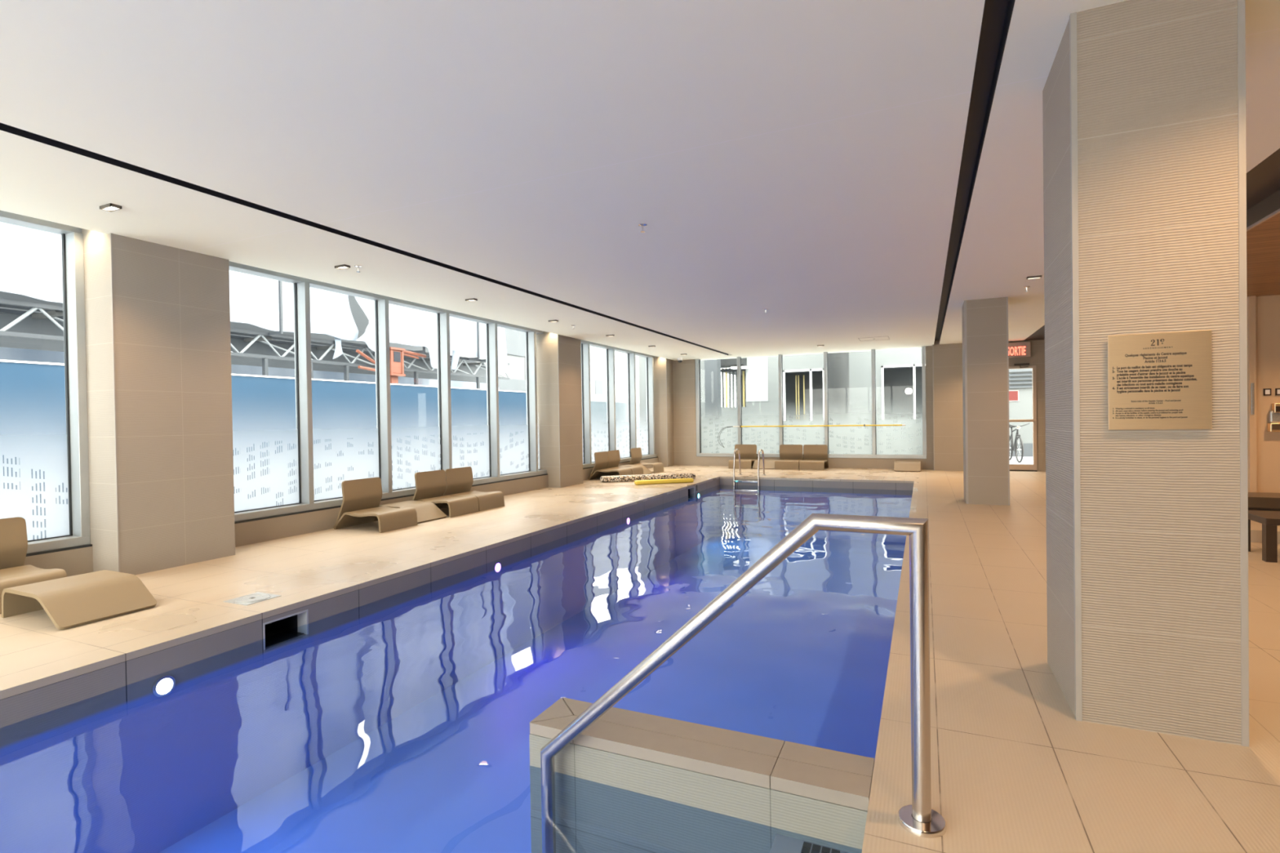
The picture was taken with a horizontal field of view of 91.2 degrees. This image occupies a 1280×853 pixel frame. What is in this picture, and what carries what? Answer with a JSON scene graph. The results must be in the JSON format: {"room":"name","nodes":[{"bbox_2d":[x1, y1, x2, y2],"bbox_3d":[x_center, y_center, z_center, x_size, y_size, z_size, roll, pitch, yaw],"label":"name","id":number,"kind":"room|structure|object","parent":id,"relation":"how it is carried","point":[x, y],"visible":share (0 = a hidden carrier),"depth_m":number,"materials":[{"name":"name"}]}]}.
{"room":"indoor swimming pool","nodes":[
{"label":"indoor swimming pool","id":0,"kind":"room"},
{"bbox_2d":[23,457,657,577],"bbox_3d":[-3.571,-0.436,8.861,0.300,3.400,20.420,-1,1,24],"label":"wall","id":1,"kind":"structure","parent":0,"point":[76,562],"depth_m":7.23,"materials":[{"name":"tile"}]},
{"bbox_2d":[0,210,92,556],"bbox_3d":[-6.378,-0.340,2.582,0.236,2.920,6.663,-1,1,24],"label":"window","id":2,"kind":"structure","parent":1,"relation":"in","point":[57,521],"depth_m":5.52,"materials":[{"name":"metal"}]},
{"bbox_2d":[228,261,547,524],"bbox_3d":[-3.268,-0.457,9.463,0.236,2.920,6.434,-1,1,24],"label":"window","id":3,"kind":"structure","parent":1,"relation":"in","point":[281,492],"depth_m":8.72,"materials":[{"name":"metal"}]},
{"bbox_2d":[581,339,657,469],"bbox_3d":[-0.599,-0.558,15.369,0.236,2.920,4.730,-1,1,24],"label":"window","id":4,"kind":"structure","parent":1,"relation":"in","point":[630,437],"depth_m":15.17,"materials":[{"name":"metal"}]},
{"bbox_2d":[159,531,905,852],"bbox_3d":[0.561,2.576,6.496,4.620,0.200,15.620,-1,1,24],"label":"floor","id":5,"kind":"structure","parent":0,"point":[802,657],"depth_m":5.80,"materials":[{"name":"blue tile"}]},
{"bbox_2d":[528,697,874,852],"bbox_3d":[0.217,1.901,2.552,1.384,1.260,0.270,-1,1,24],"label":"wall","id":6,"kind":"structure","parent":5,"relation":"on","point":[631,781],"depth_m":2.45,"materials":[{"name":"tile"}]},
{"bbox_2d":[769,834,848,852],"bbox_3d":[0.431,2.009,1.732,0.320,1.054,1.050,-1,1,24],"label":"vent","id":7,"kind":"structure","parent":6,"relation":"attached to","point":[781,844],"depth_m":2.21,"materials":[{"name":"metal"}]},
{"bbox_2d":[800,841,839,852],"bbox_3d":[0.611,1.473,2.140,0.123,0.004,0.123,-1,1,24],"label":"grate","id":8,"kind":"object","parent":7,"relation":"on","point":[806,846],"visible":1,"depth_m":2.18,"materials":[{"name":"grey metal"}]},
{"bbox_3d":[-0.589,2.046,0.767,1.384,1.030,3.650,-1,1,24],"label":"steps","id":9,"kind":"structure","parent":5,"relation":"on","visible":0},
{"bbox_2d":[540,513,946,852],"bbox_3d":[0.275,1.085,2.278,1.504,1.575,0.142,-1,1,24],"label":"handrail","id":10,"kind":"object","parent":9,"relation":"on","point":[918,819],"visible":1,"depth_m":2.04,"materials":[{"name":"metal"}]},
{"bbox_2d":[0,0,1279,360],"bbox_3d":[0.544,-1.968,7.074,9.800,0.425,20.600,-1,1,24],"label":"ceiling","id":11,"kind":"structure","parent":0,"point":[799,161],"depth_m":3.87,"materials":[{"name":"paint"}]},
{"bbox_2d":[99,203,121,212],"bbox_3d":[-3.993,-1.652,4.729,0.150,0.022,0.072,-1,1,24],"label":"recessed light","id":12,"kind":"object","parent":11,"relation":"in","point":[110,207],"visible":1,"depth_m":4.72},
{"bbox_2d":[334,264,350,269],"bbox_3d":[-3.140,-1.684,6.615,0.150,0.022,0.072,-1,1,24],"label":"recessed light","id":13,"kind":"object","parent":11,"relation":"in","point":[341,266],"visible":1,"depth_m":6.60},
{"bbox_2d":[354,265,362,272],"bbox_3d":[-2.979,-1.667,6.630,0.076,0.062,0.076,-1,1,24],"label":"sprinkler","id":14,"kind":"object","parent":11,"relation":"attached to","point":[357,266],"visible":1,"depth_m":6.62,"materials":[{"name":"silver metal"}]},
{"bbox_2d":[0,122,728,355],"bbox_3d":[-1.669,-1.788,7.583,0.125,0.120,19.700,-1,1,24],"label":"ceiling slot","id":15,"kind":"structure","parent":11,"relation":"attached to","point":[5,127],"depth_m":4.84,"materials":[{"name":"black metal"}]},
{"bbox_2d":[465,297,477,302],"bbox_3d":[-2.288,-1.716,8.501,0.150,0.022,0.072,-1,1,24],"label":"recessed light","id":16,"kind":"object","parent":11,"relation":"in","point":[472,299],"visible":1,"depth_m":8.48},
{"bbox_2d":[638,222,647,232],"bbox_3d":[0.024,-1.699,5.371,0.076,0.062,0.076,-1,1,24],"label":"sprinkler","id":17,"kind":"object","parent":11,"relation":"attached to","point":[642,224],"visible":1,"depth_m":5.36,"materials":[{"name":"silver metal"}]},
{"bbox_2d":[933,0,1014,344],"bbox_3d":[3.005,-1.842,5.964,0.122,0.120,20.600,-1,1,24],"label":"ceiling slot","id":18,"kind":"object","parent":11,"relation":"attached to","point":[997,14],"depth_m":3.71,"materials":[{"name":"black metal"}]},
{"bbox_2d":[1026,275,1041,279],"bbox_3d":[4.796,-1.815,7.631,0.150,0.022,0.072,-1,1,24],"label":"recessed light","id":19,"kind":"object","parent":11,"relation":"in","point":[1039,276],"visible":1,"depth_m":7.61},
{"bbox_2d":[0,465,1279,852],"bbox_3d":[3.235,1.213,5.912,15.400,0.044,20.600,-1,1,24],"label":"floor","id":20,"kind":"structure","parent":0,"point":[1014,770],"depth_m":3.44,"materials":[{"name":"tile"}]},
{"bbox_2d":[0,516,66,613],"bbox_3d":[-4.838,1.026,4.662,0.800,0.611,0.598,-1,1,24],"label":"lounger","id":21,"kind":"object","parent":20,"relation":"on","point":[13,531],"visible":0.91,"depth_m":4.90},
{"bbox_2d":[1,569,156,630],"bbox_3d":[-3.954,1.210,4.439,0.760,0.210,0.572,-1,1,24],"label":"lounge chair","id":22,"kind":"object","parent":20,"relation":"on","point":[74,601],"visible":1,"depth_m":4.35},
{"bbox_2d":[81,228,235,575],"bbox_3d":[-4.607,-0.331,5.987,0.638,3.280,1.007,-1,1,24],"label":"column","id":23,"kind":"structure","parent":20,"relation":"on","point":[157,316],"depth_m":5.70,"materials":[{"name":"tile"}]},
{"bbox_2d":[223,591,279,605],"bbox_3d":[-2.914,1.292,4.714,0.270,0.008,0.270,-1,1,24],"label":"lid","id":24,"kind":"object","parent":20,"relation":"on","point":[255,597],"visible":1,"depth_m":4.70,"materials":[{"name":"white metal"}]},
{"bbox_2d":[333,476,417,533],"bbox_3d":[-3.334,0.971,7.905,0.800,0.611,0.598,-1,1,24],"label":"lounger","id":25,"kind":"object","parent":20,"relation":"on","point":[362,498],"visible":1,"depth_m":7.88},
{"bbox_2d":[373,500,446,523],"bbox_3d":[-3.111,1.156,8.506,0.760,0.210,0.572,-1,1,24],"label":"table","id":26,"kind":"object","parent":20,"relation":"on","point":[426,511],"visible":0.63,"depth_m":8.45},
{"bbox_2d":[412,469,479,517],"bbox_3d":[-2.845,0.952,9.049,0.800,0.611,0.598,-1,1,24],"label":"lounger","id":27,"kind":"object","parent":20,"relation":"on","point":[430,486],"visible":0.89,"depth_m":9.02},
{"bbox_2d":[0,478,913,852],"bbox_3d":[0.503,1.923,6.566,4.770,1.306,15.720,-1,1,24],"label":"wall","id":28,"kind":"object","parent":20,"relation":"in","point":[95,762],"depth_m":4.52,"materials":[{"name":"tile"}]},
{"bbox_2d":[151,675,175,697],"bbox_3d":[-2.868,1.567,3.781,0.028,0.124,0.124,-1,1,24],"label":"pool light","id":29,"kind":"object","parent":28,"relation":"attached to","point":[163,686],"visible":1,"depth_m":3.77,"materials":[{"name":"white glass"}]},
{"bbox_2d":[262,609,308,649],"bbox_3d":[-2.740,1.462,4.607,0.423,0.185,0.350,-1,1,24],"label":"skimmer","id":30,"kind":"object","parent":28,"relation":"attached to","point":[283,628],"visible":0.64,"depth_m":4.69,"materials":[{"name":"black plastic"}]},
{"bbox_2d":[493,561,501,573],"bbox_3d":[-1.530,1.517,6.743,0.028,0.124,0.124,-1,1,24],"label":"pool light","id":31,"kind":"object","parent":28,"relation":"attached to","point":[497,566],"visible":1,"depth_m":6.72,"materials":[{"name":"white glass"}]},
{"bbox_2d":[625,516,629,524],"bbox_3d":[-0.183,1.466,9.722,0.028,0.124,0.124,-1,1,24],"label":"pool light","id":32,"kind":"object","parent":28,"relation":"attached to","point":[627,521],"visible":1,"depth_m":9.69,"materials":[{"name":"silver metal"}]},
{"bbox_2d":[687,486,694,495],"bbox_3d":[0.823,1.310,12.491,0.423,0.200,0.400,-1,1,24],"label":"skimmer","id":33,"kind":"object","parent":28,"relation":"attached to","point":[691,491],"visible":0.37,"depth_m":12.60,"materials":[{"name":"black plastic"}]},
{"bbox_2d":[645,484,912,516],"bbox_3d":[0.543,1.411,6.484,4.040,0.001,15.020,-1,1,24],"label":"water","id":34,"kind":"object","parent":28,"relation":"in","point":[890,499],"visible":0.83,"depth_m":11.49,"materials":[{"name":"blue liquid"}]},
{"bbox_2d":[439,466,504,511],"bbox_3d":[-2.591,0.942,9.610,0.800,0.611,0.598,-1,1,24],"label":"lounger","id":35,"kind":"object","parent":20,"relation":"on","point":[460,481],"visible":0.84,"depth_m":9.59,"materials":[{"name":"brown plastic"}]},
{"bbox_2d":[536,331,582,488],"bbox_3d":[-1.625,-0.446,12.743,0.508,3.280,0.903,-1,1,24],"label":"column","id":36,"kind":"structure","parent":20,"relation":"on","point":[558,357],"depth_m":12.39,"materials":[{"name":"tile"}]},
{"bbox_2d":[588,451,632,479],"bbox_3d":[-0.659,0.869,13.921,0.800,0.611,0.598,-1,1,24],"label":"lounger","id":37,"kind":"object","parent":20,"relation":"on","point":[599,469],"visible":0.97,"depth_m":13.90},
{"bbox_2d":[603,449,643,475],"bbox_3d":[-0.406,0.859,14.481,0.800,0.611,0.598,-1,1,24],"label":"lounger","id":38,"kind":"object","parent":20,"relation":"on","point":[614,458],"visible":0.84,"depth_m":14.49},
{"bbox_2d":[614,464,652,475],"bbox_3d":[-0.152,1.044,15.063,0.760,0.210,0.572,-1,1,24],"label":"table","id":39,"kind":"object","parent":20,"relation":"on","point":[646,471],"visible":0.57,"depth_m":15.06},
{"bbox_2d":[628,447,663,473],"bbox_3d":[0.111,0.840,15.625,0.800,0.611,0.598,-1,1,24],"label":"lounger","id":40,"kind":"object","parent":20,"relation":"on","point":[636,453],"visible":0.85,"depth_m":15.58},
{"bbox_2d":[600,472,695,482],"bbox_3d":[0.180,1.096,13.481,2.080,0.125,0.240,-1,1,-14],"label":"float","id":41,"kind":"object","parent":20,"relation":"on","point":[685,475],"visible":0.99,"depth_m":13.36,"materials":[{"name":"multicoloured plastic"}]},
{"bbox_2d":[653,355,674,466],"bbox_3d":[0.632,-0.530,17.730,0.513,3.280,0.593,-1,1,24],"label":"column","id":42,"kind":"structure","parent":20,"relation":"on","point":[663,367],"depth_m":17.46,"materials":[{"name":"tile"}]},
{"bbox_2d":[634,478,693,484],"bbox_3d":[0.495,1.119,12.768,1.250,0.085,0.130,-1,1,-15],"label":"float","id":43,"kind":"object","parent":20,"relation":"on","point":[676,480],"visible":1,"depth_m":12.71,"materials":[{"name":"yellow plastic"}]},
{"bbox_2d":[728,444,757,469],"bbox_3d":[2.739,0.790,16.576,0.598,0.611,0.800,-1,1,24],"label":"lounger","id":44,"kind":"object","parent":20,"relation":"on","point":[748,452],"visible":0.79,"depth_m":16.69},
{"bbox_2d":[733,448,766,520],"bbox_3d":[2.457,1.284,14.095,0.650,1.571,0.630,-1,1,24],"label":"pool ladder","id":45,"kind":"object","parent":20,"relation":"attached to","point":[735,450],"visible":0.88,"depth_m":13.94,"materials":[{"name":"metal"}]},
{"bbox_2d":[752,459,778,469],"bbox_3d":[3.301,0.979,16.342,0.572,0.210,0.760,-1,1,24],"label":"table","id":46,"kind":"object","parent":20,"relation":"on","point":[769,464],"visible":0.6,"depth_m":16.11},
{"bbox_2d":[774,444,803,470],"bbox_3d":[3.835,0.779,16.081,0.598,0.611,0.800,-1,1,24],"label":"lounger","id":47,"kind":"object","parent":20,"relation":"on","point":[790,455],"visible":0.88,"depth_m":16.19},
{"bbox_2d":[799,444,828,470],"bbox_3d":[4.393,0.773,15.828,0.598,0.611,0.800,-1,1,24],"label":"lounger","id":48,"kind":"object","parent":20,"relation":"on","point":[815,456],"visible":1,"depth_m":15.94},
{"bbox_2d":[893,461,920,471],"bbox_3d":[6.387,0.946,14.969,0.572,0.210,0.760,-1,1,24],"label":"table","id":49,"kind":"object","parent":20,"relation":"on","point":[899,466],"visible":1,"depth_m":14.74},
{"bbox_2d":[961,297,1009,505],"bbox_3d":[5.143,-0.513,9.354,0.555,3.280,0.663,-1,1,24],"label":"column","id":50,"kind":"structure","parent":20,"relation":"on","point":[985,355],"depth_m":9.06,"materials":[{"name":"tile"}]},
{"bbox_2d":[1042,0,1248,746],"bbox_3d":[2.219,-0.403,2.838,0.559,3.280,0.692,-1,1,24],"label":"column","id":51,"kind":"structure","parent":20,"relation":"on","point":[1144,101],"depth_m":2.54,"materials":[{"name":"tile"}]},
{"bbox_2d":[1107,329,1212,430],"bbox_3d":[2.079,-0.182,2.517,0.331,0.387,0.021,-1,1,24],"label":"plaque","id":52,"kind":"object","parent":51,"relation":"attached to","point":[1162,380],"visible":1,"depth_m":2.51,"materials":[{"name":"metal"}]},
{"bbox_2d":[1248,510,1279,562],"bbox_3d":[5.737,0.970,5.518,0.550,0.375,0.550,-1,1,24],"label":"table","id":53,"kind":"object","parent":20,"relation":"on","point":[1270,520],"visible":0.6,"depth_m":5.38,"materials":[{"name":"brown wood"}]},
{"bbox_2d":[1250,520,1279,543],"bbox_3d":[9.026,1.038,6.431,5.270,0.120,2.880,-1,1,24],"label":"platform","id":54,"kind":"object","parent":20,"relation":"on","point":[1255,527],"depth_m":6.19,"materials":[{"name":"tile"}]},
{"bbox_2d":[1248,492,1279,511],"bbox_3d":[8.627,0.881,6.680,4.000,0.200,0.550,-1,1,24],"label":"bench","id":55,"kind":"object","parent":54,"relation":"on","point":[1261,501],"visible":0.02,"depth_m":7.12,"materials":[{"name":"brown wood"}]},
{"bbox_2d":[672,339,1045,471],"bbox_3d":[5.617,-0.595,15.714,11.300,3.300,0.560,-1,1,24],"label":"wall","id":56,"kind":"structure","parent":0,"point":[948,357],"depth_m":14.78,"materials":[{"name":"tile"}]},
{"bbox_2d":[695,346,926,458],"bbox_3d":[4.248,-0.587,16.370,5.845,2.788,0.132,-1,1,24],"label":"window","id":57,"kind":"structure","parent":56,"relation":"in","point":[842,442],"depth_m":16.14,"materials":[{"name":"glass"}]},
{"bbox_2d":[717,424,905,447],"bbox_3d":[4.310,0.259,16.262,4.749,0.610,0.065,-1,1,24],"label":"railing","id":58,"kind":"object","parent":57,"relation":"hanging from","point":[864,425],"visible":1,"depth_m":16.19,"materials":[{"name":"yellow metal"}]},
{"bbox_2d":[932,344,934,471],"bbox_3d":[6.941,-0.444,14.816,0.020,2.975,0.020,-1,1,24],"label":"trim","id":59,"kind":"structure","parent":56,"relation":"attached to","point":[932,344],"depth_m":14.81,"materials":[{"name":"metal"}]},
{"bbox_2d":[1008,342,1031,357],"bbox_3d":[8.594,-1.743,14.266,0.500,0.335,0.091,-1,1,24],"label":"exit sign","id":60,"kind":"object","parent":56,"relation":"attached to","point":[1019,349],"visible":0.8,"depth_m":14.22,"materials":[{"name":"red plastic"}]},
{"bbox_2d":[1008,363,1037,471],"bbox_3d":[8.576,-0.204,14.379,0.885,2.455,0.168,-1,1,24],"label":"door","id":61,"kind":"structure","parent":56,"relation":"in","point":[1029,468],"depth_m":14.21,"materials":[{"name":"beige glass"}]},
{"bbox_2d":[1246,294,1279,493],"bbox_3d":[8.314,-0.512,3.532,4.350,3.300,20.700,-1,1,24],"label":"wall","id":62,"kind":"structure","parent":0,"point":[1263,313],"depth_m":8.31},
{"bbox_2d":[1250,382,1254,414],"bbox_3d":[8.122,-0.368,8.311,0.030,0.420,0.015,-1,1,24],"label":"wall plate","id":63,"kind":"object","parent":62,"relation":"attached to","point":[1252,393],"visible":1,"depth_m":8.30,"materials":[{"name":"grey metal"}]},
{"bbox_2d":[1263,388,1271,395],"bbox_3d":[8.305,-0.456,8.299,0.075,0.092,0.014,-1,1,24],"label":"framed notice","id":64,"kind":"object","parent":62,"relation":"attached to","point":[1267,392],"visible":1,"depth_m":8.29,"materials":[{"name":"white paint"}]},
{"bbox_2d":[1266,403,1279,431],"bbox_3d":[8.364,-0.118,8.234,0.160,0.375,0.094,-1,1,24],"label":"dispenser","id":65,"kind":"object","parent":62,"relation":"attached to","point":[1273,425],"visible":1,"depth_m":8.22,"materials":[{"name":"metal"}]},
{"bbox_2d":[1266,422,1279,431],"bbox_3d":[8.367,0.012,8.237,0.160,0.115,0.090,-1,1,24],"label":"tray","id":66,"kind":"object","parent":65,"relation":"on","point":[1272,427],"depth_m":8.21,"materials":[{"name":"metal"}]},
{"bbox_2d":[1275,388,1279,395],"bbox_3d":[8.414,-0.458,8.249,0.075,0.092,0.014,-1,1,24],"label":"framed notice","id":67,"kind":"object","parent":62,"relation":"attached to","point":[1277,390],"visible":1,"depth_m":8.25,"materials":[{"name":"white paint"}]},
{"bbox_2d":[1246,213,1279,297],"bbox_3d":[6.436,-1.671,1.288,5.700,0.080,14.900,-1,1,24],"label":"ceiling","id":68,"kind":"structure","parent":0,"point":[1263,241],"depth_m":6.29,"materials":[{"name":"brown wood"}]},
{"bbox_2d":[1246,208,1279,231],"bbox_3d":[3.830,-1.605,2.467,0.022,0.020,14.900,-1,1,24],"label":"trim","id":69,"kind":"structure","parent":68,"relation":"attached to","point":[1276,212],"depth_m":4.99,"materials":[{"name":"beige paint"}]},
{"bbox_2d":[1246,189,1279,227],"bbox_3d":[3.840,-1.687,2.461,0.038,0.147,14.900,-1,1,24],"label":"trim","id":70,"kind":"structure","parent":68,"relation":"attached to","point":[1270,204],"depth_m":4.99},
{"label":"outside","id":71,"kind":"structure","parent":0,"visible":0},
{"bbox_2d":[0,291,428,352],"bbox_3d":[-13.561,-4.843,13.509,0.250,5.180,25.600,-1,1,24],"label":"tarpaulin","id":72,"kind":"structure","parent":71,"point":[362,322],"depth_m":21.09,"materials":[{"name":"grey fabric"}]},
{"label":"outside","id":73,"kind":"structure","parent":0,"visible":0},
{"bbox_2d":[1009,456,1032,464],"bbox_3d":[21.760,0.730,32.394,27.050,0.220,43.070,-1,1,24],"label":"ground","id":74,"kind":"structure","parent":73,"point":[1026,460],"depth_m":17.24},
{"bbox_2d":[704,359,721,429],"bbox_3d":[2.368,-1.694,20.412,0.430,5.500,0.400,-1,1,24],"label":"concrete pillar","id":75,"kind":"structure","parent":74,"relation":"on","point":[713,399],"depth_m":20.25,"materials":[{"name":"white concrete"}]},
{"bbox_2d":[639,347,926,442],"bbox_3d":[5.294,-2.003,21.829,10.700,6.000,3.200,-1,1,24],"label":"building","id":76,"kind":"structure","parent":74,"relation":"on","point":[897,371],"depth_m":21.25,"materials":[{"name":"grey concrete"}]},
{"bbox_2d":[905,387,912,394],"bbox_3d":[8.618,-1.511,20.115,0.220,0.950,0.220,-1,1,24],"label":"lamp","id":77,"kind":"object","parent":76,"relation":"hanging from","point":[908,391],"visible":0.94,"depth_m":20.05,"materials":[{"name":"white glass"}]},
{"bbox_2d":[827,351,849,425],"bbox_3d":[5.912,-1.730,18.700,0.620,5.500,0.620,-1,1,24],"label":"concrete pillar","id":78,"kind":"structure","parent":74,"relation":"on","point":[838,392],"depth_m":18.44,"materials":[{"name":"white concrete"}]},
{"bbox_2d":[1008,422,1029,462],"bbox_3d":[10.217,0.433,17.128,0.618,1.053,1.728,-1,1,17],"label":"bicycle","id":79,"kind":"object","parent":74,"relation":"on","point":[1013,445],"visible":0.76,"depth_m":16.79,"materials":[{"name":"grey metal"}]},
{"bbox_2d":[1008,368,1032,457],"bbox_3d":[12.446,-2.078,18.595,5.000,6.000,0.400,-1,1,24],"label":"wall","id":80,"kind":"structure","parent":74,"relation":"on","point":[1020,380],"depth_m":18.91,"materials":[{"name":"grey concrete"}]},
{"bbox_2d":[1008,390,1018,401],"bbox_3d":[11.304,-0.930,19.002,0.300,0.330,0.034,-1,1,24],"label":"notice","id":81,"kind":"object","parent":80,"relation":"attached to","point":[1013,394],"visible":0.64,"depth_m":18.98,"materials":[{"name":"paint"}]},
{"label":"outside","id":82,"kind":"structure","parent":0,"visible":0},
{"bbox_3d":[-26.405,1.741,22.938,52.950,0.150,100.000,-1,1,24],"label":"ground","id":83,"kind":"structure","parent":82,"visible":0},
{"bbox_2d":[0,359,526,491],"bbox_3d":[-7.564,0.370,7.595,0.072,2.335,23.600,-1,1,24],"label":"hoarding","id":84,"kind":"object","parent":83,"relation":"on","point":[33,393],"visible":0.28,"depth_m":10.77,"materials":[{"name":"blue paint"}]},
{"bbox_2d":[262,358,268,375],"bbox_3d":[-8.862,-0.062,14.870,0.100,3.090,0.080,-1,1,24],"label":"post","id":85,"kind":"object","parent":83,"relation":"on","point":[264,361],"visible":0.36,"depth_m":14.83,"materials":[{"name":"metal"}]},
{"bbox_2d":[0,297,510,382],"bbox_3d":[-10.630,-1.824,12.179,1.090,0.720,25.539,-1,1,24],"label":"girder","id":86,"kind":"object","parent":85,"relation":"on","point":[28,330],"visible":0.53,"depth_m":15.45,"materials":[{"name":"metal"}]},
{"bbox_2d":[0,303,476,363],"bbox_3d":[-12.346,-2.213,12.676,2.300,0.060,25.000,-1,1,24],"label":"deck","id":87,"kind":"object","parent":86,"relation":"on","point":[2,305],"visible":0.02,"depth_m":15.77,"materials":[{"name":"grey concrete"}]},
{"bbox_2d":[268,280,283,335],"bbox_3d":[-8.617,-2.896,14.798,0.460,1.450,0.050,-1,1,24],"label":"upright","id":88,"kind":"object","parent":86,"relation":"attached to","point":[280,282],"visible":0.82,"depth_m":14.70,"materials":[{"name":"metal"}]},
{"bbox_2d":[0,222,358,341],"bbox_3d":[-11.444,-4.891,8.573,0.373,5.452,18.361,-1,1,24],"label":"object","id":89,"kind":"object","parent":88,"relation":"attached to","point":[31,259],"visible":0.2,"depth_m":13.99,"materials":[{"name":"white"}]},
{"bbox_2d":[333,337,342,359],"bbox_3d":[-7.991,-2.134,16.581,0.037,0.730,0.329,-1,1,21],"label":"sheet","id":90,"kind":"object","parent":86,"relation":"hanging from","point":[338,350],"visible":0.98,"depth_m":16.57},
{"bbox_2d":[413,346,425,352],"bbox_3d":[-6.715,-2.968,19.008,0.460,1.450,0.050,-1,1,24],"label":"upright","id":91,"kind":"object","parent":86,"relation":"attached to","point":[424,348],"visible":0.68,"depth_m":18.95,"materials":[{"name":"metal"}]},
{"bbox_2d":[388,303,457,368],"bbox_3d":[-6.498,-4.785,18.867,0.289,6.022,2.832,-1,1,25],"label":"sheet","id":92,"kind":"object","parent":91,"relation":"attached to","point":[407,326],"visible":0.24,"depth_m":18.59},
{"bbox_2d":[468,322,479,359],"bbox_3d":[-5.665,-3.007,21.331,0.460,1.450,0.050,-1,1,24],"label":"upright","id":93,"kind":"object","parent":86,"relation":"attached to","point":[477,323],"visible":0.82,"depth_m":21.23,"materials":[{"name":"metal"}]},
{"bbox_2d":[451,318,507,373],"bbox_3d":[-5.546,-4.857,21.630,0.324,5.965,2.913,-1,1,24],"label":"sheet","id":94,"kind":"object","parent":93,"relation":"attached to","point":[467,344],"visible":0.23,"depth_m":21.35,"materials":[{"name":"white"}]},
{"bbox_2d":[311,362,313,378],"bbox_3d":[-8.368,-0.081,15.963,0.100,3.090,0.080,-1,1,24],"label":"post","id":95,"kind":"object","parent":83,"relation":"on","point":[311,362],"visible":0.07,"depth_m":15.94,"materials":[{"name":"metal"}]},
{"bbox_2d":[343,365,349,380],"bbox_3d":[-7.915,-0.098,16.965,0.100,3.090,0.080,-1,1,24],"label":"post","id":96,"kind":"object","parent":83,"relation":"on","point":[346,369],"visible":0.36,"depth_m":16.92,"materials":[{"name":"metal"}]},
{"bbox_2d":[355,346,426,383],"bbox_3d":[-7.074,-0.423,18.118,0.370,3.690,2.523,-1,1,24],"label":"boom lift","id":97,"kind":"object","parent":83,"relation":"on","point":[396,354],"visible":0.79,"depth_m":18.01,"materials":[{"name":"orange paint"}]},
{"bbox_2d":[413,371,418,385],"bbox_3d":[-6.865,-0.138,19.289,0.100,3.090,0.080,-1,1,24],"label":"post","id":98,"kind":"object","parent":83,"relation":"on","point":[415,373],"visible":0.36,"depth_m":19.24,"materials":[{"name":"metal"}]},
{"bbox_2d":[475,377,479,388],"bbox_3d":[-5.650,-0.184,21.977,0.100,3.090,0.080,-1,1,24],"label":"post","id":99,"kind":"object","parent":83,"relation":"on","point":[477,379],"visible":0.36,"depth_m":21.93,"materials":[{"name":"metal"}]},
{"bbox_2d":[449,328,525,391],"bbox_3d":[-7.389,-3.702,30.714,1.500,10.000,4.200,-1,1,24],"label":"building","id":100,"kind":"structure","parent":83,"relation":"on","point":[515,340],"depth_m":31.44,"materials":[{"name":"concrete"}]},
{"bbox_2d":[524,346,639,403],"bbox_3d":[-2.199,-3.413,43.739,2.020,9.000,22.000,-1,1,24],"label":"building","id":101,"kind":"structure","parent":83,"relation":"on","point":[597,355],"depth_m":41.14,"materials":[{"name":"grey concrete"}]},
{"bbox_2d":[591,400,639,442],"bbox_3d":[2.730,0.073,30.431,0.100,2.150,26.300,-1,1,24],"label":"fence","id":102,"kind":"object","parent":83,"relation":"on","point":[598,409],"visible":0.02,"depth_m":21.69,"materials":[{"name":"white"}]},
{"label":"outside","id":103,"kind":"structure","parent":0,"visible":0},
{"bbox_2d":[354,296,374,351],"bbox_3d":[-7.357,-4.814,17.069,0.355,5.900,1.053,-1,1,24],"label":"sheet","id":104,"kind":"object","parent":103,"point":[366,305],"visible":0.21,"depth_m":17.02,"materials":[{"name":"white"}]},
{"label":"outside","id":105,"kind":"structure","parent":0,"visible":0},
{"bbox_2d":[0,346,499,390],"bbox_3d":[-12.216,-0.896,14.781,0.514,1.866,28.910,-1,1,24],"label":"sheet","id":106,"kind":"object","parent":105,"point":[6,353],"visible":0.02,"depth_m":18.13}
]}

